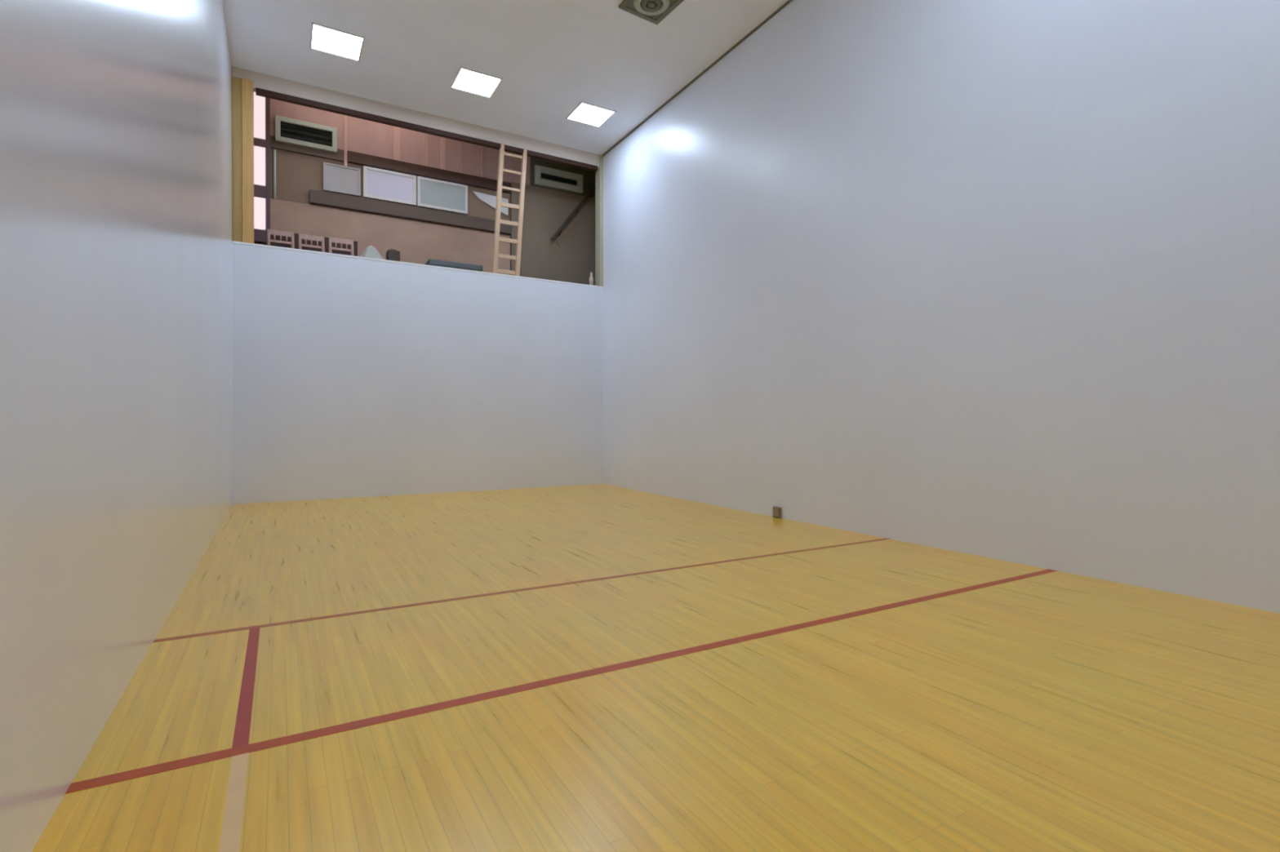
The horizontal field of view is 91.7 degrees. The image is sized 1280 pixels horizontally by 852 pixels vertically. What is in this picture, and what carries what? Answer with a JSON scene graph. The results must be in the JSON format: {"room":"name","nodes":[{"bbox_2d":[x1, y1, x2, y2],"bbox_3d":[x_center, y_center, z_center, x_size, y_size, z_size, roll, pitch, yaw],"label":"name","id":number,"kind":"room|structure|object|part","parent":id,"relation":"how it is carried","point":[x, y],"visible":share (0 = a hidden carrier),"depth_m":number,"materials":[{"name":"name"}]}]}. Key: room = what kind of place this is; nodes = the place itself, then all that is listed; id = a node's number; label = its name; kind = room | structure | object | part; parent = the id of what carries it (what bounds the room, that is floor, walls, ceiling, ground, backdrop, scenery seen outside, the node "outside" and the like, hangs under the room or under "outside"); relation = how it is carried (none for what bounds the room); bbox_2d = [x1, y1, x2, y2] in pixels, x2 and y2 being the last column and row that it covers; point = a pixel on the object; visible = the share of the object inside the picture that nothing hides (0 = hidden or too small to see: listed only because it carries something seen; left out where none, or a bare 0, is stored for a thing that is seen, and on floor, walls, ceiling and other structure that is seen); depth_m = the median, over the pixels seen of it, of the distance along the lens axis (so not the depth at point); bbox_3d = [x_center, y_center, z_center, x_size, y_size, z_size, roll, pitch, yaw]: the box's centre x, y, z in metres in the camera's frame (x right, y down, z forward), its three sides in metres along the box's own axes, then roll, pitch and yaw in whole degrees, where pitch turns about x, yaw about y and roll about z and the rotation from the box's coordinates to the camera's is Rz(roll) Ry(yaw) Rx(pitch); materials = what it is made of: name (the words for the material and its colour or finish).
{"room":"sports hall","nodes":[
{"label":"sports hall","id":0,"kind":"room"},
{"bbox_2d":[0,0,232,851],"bbox_3d":[-2.874,-2.037,3.597,0.150,6.447,12.739,0,0,-30],"label":"wall","id":1,"kind":"structure","parent":0,"point":[116,276],"depth_m":2.40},
{"bbox_2d":[231,75,242,242],"bbox_3d":[-5.995,-3.935,9.260,0.124,2.425,0.190,0,0,-30],"label":"trim","id":2,"kind":"structure","parent":1,"relation":"attached to","point":[237,149],"depth_m":9.18,"materials":[{"name":"brown wood"}]},
{"bbox_2d":[231,98,595,285],"bbox_3d":[-3.816,-4.060,11.808,7.550,3.700,0.160,0,0,-30],"label":"wall","id":3,"kind":"structure","parent":0,"point":[416,242],"depth_m":11.68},
{"bbox_2d":[253,92,270,242],"bbox_3d":[-6.307,-4.428,10.301,0.310,2.750,0.070,0,0,-30],"label":"window","id":4,"kind":"structure","parent":3,"relation":"in","point":[261,104],"depth_m":10.30,"materials":[{"name":"grey glass"}]},
{"bbox_3d":[-6.303,-5.203,10.299,0.166,0.898,0.030,0,0,-30],"label":"pane","id":5,"kind":"part","parent":4,"relation":"part of","materials":[{"name":"grey glass"}]},
{"bbox_3d":[-6.303,-4.303,10.304,0.166,0.638,0.030,0,0,-30],"label":"pane","id":6,"kind":"part","parent":4,"relation":"part of","materials":[{"name":"grey glass"}]},
{"bbox_3d":[-6.304,-3.518,10.309,0.166,0.528,0.030,0,0,-30],"label":"pane","id":7,"kind":"part","parent":4,"relation":"part of","materials":[{"name":"grey glass"}]},
{"bbox_2d":[273,149,275,199],"bbox_3d":[-6.124,-4.220,10.425,0.040,0.828,0.040,0,0,-30],"label":"conduit","id":8,"kind":"object","parent":3,"relation":"attached to","point":[274,150],"visible":1,"depth_m":10.41,"materials":[{"name":"grey metal"}]},
{"bbox_2d":[275,115,337,153],"bbox_3d":[-5.690,-4.977,10.620,0.930,0.415,0.070,0,0,-30],"label":"air vent","id":9,"kind":"object","parent":3,"relation":"in","point":[288,131],"visible":1,"depth_m":10.61,"materials":[{"name":"beige metal"}]},
{"bbox_2d":[270,135,343,161],"bbox_3d":[-5.700,-4.750,10.662,1.125,0.190,0.050,0,0,-30],"label":"trim","id":10,"kind":"structure","parent":3,"relation":"attached to","point":[339,156],"depth_m":10.64,"materials":[{"name":"brown wood"}]},
{"bbox_2d":[262,229,357,256],"bbox_3d":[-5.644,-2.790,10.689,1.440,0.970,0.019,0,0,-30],"label":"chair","id":11,"kind":"object","parent":3,"relation":"attached to","point":[295,235],"depth_m":10.70,"materials":[{"name":"brown wood"}]},
{"bbox_2d":[323,162,360,196],"bbox_3d":[-5.239,-4.331,10.931,0.590,0.480,0.050,0,0,-30],"label":"framed board","id":12,"kind":"object","parent":3,"relation":"attached to","point":[338,179],"visible":1,"depth_m":10.92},
{"bbox_2d":[363,165,416,205],"bbox_3d":[-4.551,-4.368,11.329,0.900,0.550,0.050,0,0,-30],"label":"framed board","id":13,"kind":"object","parent":3,"relation":"attached to","point":[381,184],"visible":1,"depth_m":11.31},
{"bbox_2d":[309,189,511,235],"bbox_3d":[-4.128,-3.939,11.548,3.550,0.220,0.100,0,0,-30],"label":"trim","id":14,"kind":"structure","parent":3,"relation":"attached to","point":[316,197],"depth_m":11.37,"materials":[{"name":"brown wood"}]},
{"bbox_2d":[347,151,511,193],"bbox_3d":[-3.877,-4.755,11.705,2.955,0.190,0.070,0,0,-30],"label":"trim","id":15,"kind":"structure","parent":3,"relation":"attached to","point":[353,157],"depth_m":11.58,"materials":[{"name":"brown wood"}]},
{"bbox_2d":[417,176,467,214],"bbox_3d":[-3.741,-4.370,11.797,0.930,0.550,0.050,0,0,-30],"label":"framed board","id":16,"kind":"object","parent":3,"relation":"attached to","point":[432,193],"visible":1,"depth_m":11.78,"materials":[{"name":"white"}]},
{"bbox_2d":[471,191,508,216],"bbox_3d":[-2.951,-4.372,12.248,0.710,0.360,0.060,0,0,-30],"label":"board","id":17,"kind":"object","parent":3,"relation":"attached to","point":[489,200],"visible":0.88,"depth_m":12.24,"materials":[{"name":"white"}]},
{"bbox_2d":[529,156,595,198],"bbox_3d":[-1.382,-5.401,13.156,1.980,1.030,0.050,0,0,-30],"label":"board","id":18,"kind":"object","parent":3,"relation":"attached to","point":[588,176],"visible":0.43,"depth_m":13.05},
{"bbox_2d":[533,164,582,193],"bbox_3d":[-1.681,-5.120,12.915,1.060,0.370,0.070,0,0,-30],"label":"wall vent","id":19,"kind":"object","parent":18,"relation":"attached to","point":[543,175],"visible":1,"depth_m":12.88,"materials":[{"name":"beige metal"}]},
{"bbox_2d":[551,185,595,245],"bbox_3d":[-1.295,-4.552,13.106,1.258,1.597,0.112,0,0,-30],"label":"handrail","id":20,"kind":"object","parent":3,"relation":"attached to","point":[592,201],"visible":0.8,"depth_m":13.07,"materials":[{"name":"wood"}]},
{"bbox_2d":[231,243,603,504],"bbox_3d":[-3.411,-0.776,10.768,6.396,3.845,0.200,0,0,-30],"label":"wall","id":21,"kind":"structure","parent":0,"point":[353,377],"depth_m":10.36,"materials":[{"name":"white paint"}]},
{"bbox_2d":[241,78,253,243],"bbox_3d":[-5.876,-3.935,9.322,0.142,2.425,0.202,0,0,-30],"label":"trim","id":22,"kind":"structure","parent":21,"relation":"attached to","point":[247,93],"depth_m":9.24,"materials":[{"name":"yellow wood"}]},
{"bbox_2d":[231,240,603,288],"bbox_3d":[-3.411,-2.714,10.759,6.094,0.030,0.216,0,0,-30],"label":"trim","id":23,"kind":"structure","parent":21,"relation":"on","point":[233,242],"depth_m":10.35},
{"bbox_2d":[492,142,527,275],"bbox_3d":[-2.361,-3.911,11.293,0.640,2.360,0.077,0,0,-30],"label":"ladder","id":24,"kind":"object","parent":23,"relation":"on","point":[520,207],"visible":1,"depth_m":11.27,"materials":[{"name":"brown wood"}]},
{"bbox_3d":[-2.547,-3.911,11.186,0.212,2.360,0.077,0,0,-30],"label":"rail","id":25,"kind":"part","parent":24,"relation":"part of","materials":[{"name":"brown wood"}]},
{"bbox_3d":[-2.182,-3.912,11.397,0.225,2.360,0.077,0,0,-30],"label":"rail","id":26,"kind":"part","parent":24,"relation":"part of","materials":[{"name":"brown wood"}]},
{"bbox_2d":[588,272,593,284],"bbox_3d":[-0.952,-2.869,12.154,0.092,0.265,0.092,0,0,-30],"label":"bottle","id":27,"kind":"object","parent":23,"relation":"on","point":[591,278],"visible":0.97,"depth_m":12.13,"materials":[{"name":"white plastic"}]},
{"bbox_2d":[222,0,788,155],"bbox_3d":[-0.136,-5.337,5.086,6.396,0.140,12.909,0,0,-30],"label":"ceiling","id":28,"kind":"structure","parent":0,"point":[550,57],"depth_m":8.82,"materials":[{"name":"paint"}]},
{"bbox_2d":[309,22,364,62],"bbox_3d":[-4.181,-5.282,8.576,0.640,0.013,0.640,0,0,-30],"label":"recessed light","id":29,"kind":"object","parent":28,"relation":"in","point":[325,39],"visible":1,"depth_m":8.56,"materials":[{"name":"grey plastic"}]},
{"bbox_2d":[450,66,502,98],"bbox_3d":[-2.526,-5.286,9.590,0.640,0.013,0.640,0,0,-30],"label":"recessed light","id":30,"kind":"object","parent":28,"relation":"in","point":[466,80],"visible":1,"depth_m":9.57,"materials":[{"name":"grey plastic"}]},
{"bbox_2d":[565,101,616,127],"bbox_3d":[-0.838,-5.291,10.578,0.640,0.013,0.640,0,0,-30],"label":"recessed light","id":31,"kind":"object","parent":28,"relation":"in","point":[584,113],"visible":1,"depth_m":10.56,"materials":[{"name":"white plastic"}]},
{"bbox_2d":[618,0,684,25],"bbox_3d":[0.143,-5.252,7.732,0.600,0.056,0.600,0,0,-34],"label":"ceiling vent","id":32,"kind":"object","parent":28,"relation":"in","point":[655,11],"visible":1,"depth_m":7.81,"materials":[{"name":"grey metal"}]},
{"bbox_3d":[0.143,-5.272,7.732,0.460,0.017,0.460,0,0,-34],"label":"plate","id":33,"kind":"part","parent":32,"relation":"part of","materials":[{"name":"grey metal"}]},
{"bbox_2d":[31,484,1279,851],"bbox_3d":[-0.173,1.239,5.179,6.096,0.121,12.739,0,0,-30],"label":"floor","id":34,"kind":"structure","parent":0,"point":[598,668],"depth_m":2.71,"materials":[{"name":"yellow wood"}]},
{"bbox_2d":[603,0,1279,613],"bbox_3d":[2.532,-2.051,6.724,0.150,6.447,12.739,0,0,-30],"label":"wall","id":35,"kind":"structure","parent":0,"point":[995,279],"depth_m":5.66,"materials":[{"name":"white paint"}]},
{"bbox_2d":[595,155,603,286],"bbox_3d":[-0.802,-4.013,12.256,0.074,2.555,0.202,0,0,-30],"label":"trim","id":36,"kind":"structure","parent":35,"relation":"attached to","point":[599,173],"depth_m":12.19,"materials":[{"name":"beige paint"}]},
{"bbox_2d":[602,0,792,155],"bbox_3d":[2.460,-5.261,6.663,0.022,0.026,12.719,0,0,-30],"label":"trim","id":37,"kind":"structure","parent":35,"relation":"attached to","point":[786,3],"depth_m":9.19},
{"bbox_2d":[773,506,781,518],"bbox_3d":[1.739,1.098,7.908,0.052,0.134,0.116,0,0,-30],"label":"outlet box","id":38,"kind":"object","parent":35,"relation":"attached to","point":[776,510],"visible":1,"depth_m":7.87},
{"bbox_3d":[1.719,1.096,7.896,0.006,0.100,0.092,0,0,-30],"label":"plate","id":39,"kind":"part","parent":38,"relation":"part of","materials":[{"name":"brown plastic"}]},
{"bbox_3d":[-3.557,-2.257,11.368,7.550,0.100,1.000,0,0,-30],"label":"floor","id":40,"kind":"structure","parent":0,"visible":0},
{"bbox_2d":[266,229,294,248],"bbox_3d":[-5.803,-2.756,10.046,0.400,0.910,0.465,0,0,-30],"label":"wooden chair","id":41,"kind":"object","parent":40,"relation":"on","point":[269,232],"visible":0.42,"depth_m":10.21,"materials":[{"name":"brown wood"}]},
{"bbox_3d":[-6.039,-2.952,10.113,0.052,0.427,0.110,0,0,-30],"label":"post","id":42,"kind":"part","parent":41,"relation":"part of","materials":[{"name":"brown wood"}]},
{"bbox_3d":[-5.909,-3.168,10.227,0.380,0.090,0.034,0,0,-30],"label":"backrest","id":43,"kind":"part","parent":41,"relation":"part of","materials":[{"name":"brown wood"}]},
{"bbox_3d":[-5.744,-2.952,10.283,0.052,0.427,0.110,0,0,-30],"label":"post","id":44,"kind":"part","parent":41,"relation":"part of","materials":[{"name":"brown wood"}]},
{"bbox_2d":[297,233,324,252],"bbox_3d":[-5.428,-2.757,10.297,0.400,0.910,0.465,0,0,-30],"label":"wooden chair","id":45,"kind":"object","parent":40,"relation":"on","point":[304,237],"visible":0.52,"depth_m":10.46,"materials":[{"name":"brown wood"}]},
{"bbox_3d":[-5.664,-2.953,10.364,0.052,0.427,0.110,0,0,-30],"label":"post","id":46,"kind":"part","parent":45,"relation":"part of","materials":[{"name":"brown wood"}]},
{"bbox_3d":[-5.535,-3.169,10.479,0.380,0.090,0.034,0,0,-30],"label":"backrest","id":47,"kind":"part","parent":45,"relation":"part of","materials":[{"name":"brown wood"}]},
{"bbox_3d":[-5.370,-2.954,10.534,0.052,0.427,0.110,0,0,-30],"label":"post","id":48,"kind":"part","parent":45,"relation":"part of","materials":[{"name":"brown wood"}]},
{"bbox_2d":[328,237,354,256],"bbox_3d":[-5.019,-2.758,10.488,0.400,0.910,0.465,0,0,-30],"label":"wooden chair","id":49,"kind":"object","parent":40,"relation":"on","point":[333,240],"visible":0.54,"depth_m":10.65,"materials":[{"name":"brown wood"}]},
{"bbox_3d":[-5.255,-2.954,10.555,0.052,0.427,0.110,0,0,-30],"label":"post","id":50,"kind":"part","parent":49,"relation":"part of","materials":[{"name":"brown wood"}]},
{"bbox_3d":[-5.125,-3.170,10.669,0.380,0.090,0.034,0,0,-30],"label":"backrest","id":51,"kind":"part","parent":49,"relation":"part of","materials":[{"name":"brown wood"}]},
{"bbox_3d":[-4.960,-2.954,10.725,0.052,0.427,0.110,0,0,-30],"label":"post","id":52,"kind":"part","parent":49,"relation":"part of","materials":[{"name":"brown wood"}]},
{"bbox_2d":[386,248,399,261],"bbox_3d":[-4.241,-2.669,10.681,0.200,0.729,0.240,0,0,-30],"label":"case","id":53,"kind":"object","parent":40,"relation":"on","point":[391,255],"visible":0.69,"depth_m":10.58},
{"bbox_2d":[424,258,482,271],"bbox_3d":[-3.354,-2.606,11.206,0.940,0.600,0.440,0,0,-30],"label":"storage chest","id":54,"kind":"object","parent":40,"relation":"on","point":[430,262],"visible":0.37,"depth_m":11.00,"materials":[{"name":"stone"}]},
{"bbox_3d":[-4.554,-2.523,10.443,0.300,0.440,0.320,0,0,-30],"label":"storage box","id":55,"kind":"object","parent":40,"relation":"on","visible":0},
{"bbox_2d":[360,245,382,259],"bbox_3d":[-4.515,-2.890,10.463,0.386,0.290,0.284,0,0,-30],"label":"heap","id":56,"kind":"object","parent":55,"relation":"on","point":[370,251],"visible":0.43,"depth_m":10.38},
{"bbox_3d":[-3.443,-5.504,10.802,6.396,0.800,0.060,0,0,-30],"label":"wall header","id":57,"kind":"structure","parent":0,"visible":0},
{"bbox_2d":[231,66,602,171],"bbox_3d":[-3.396,-5.215,10.722,6.096,0.452,0.128,0,0,-30],"label":"beam","id":58,"kind":"structure","parent":57,"relation":"attached to","point":[266,86],"depth_m":10.39,"materials":[{"name":"white paint"}]}
]}

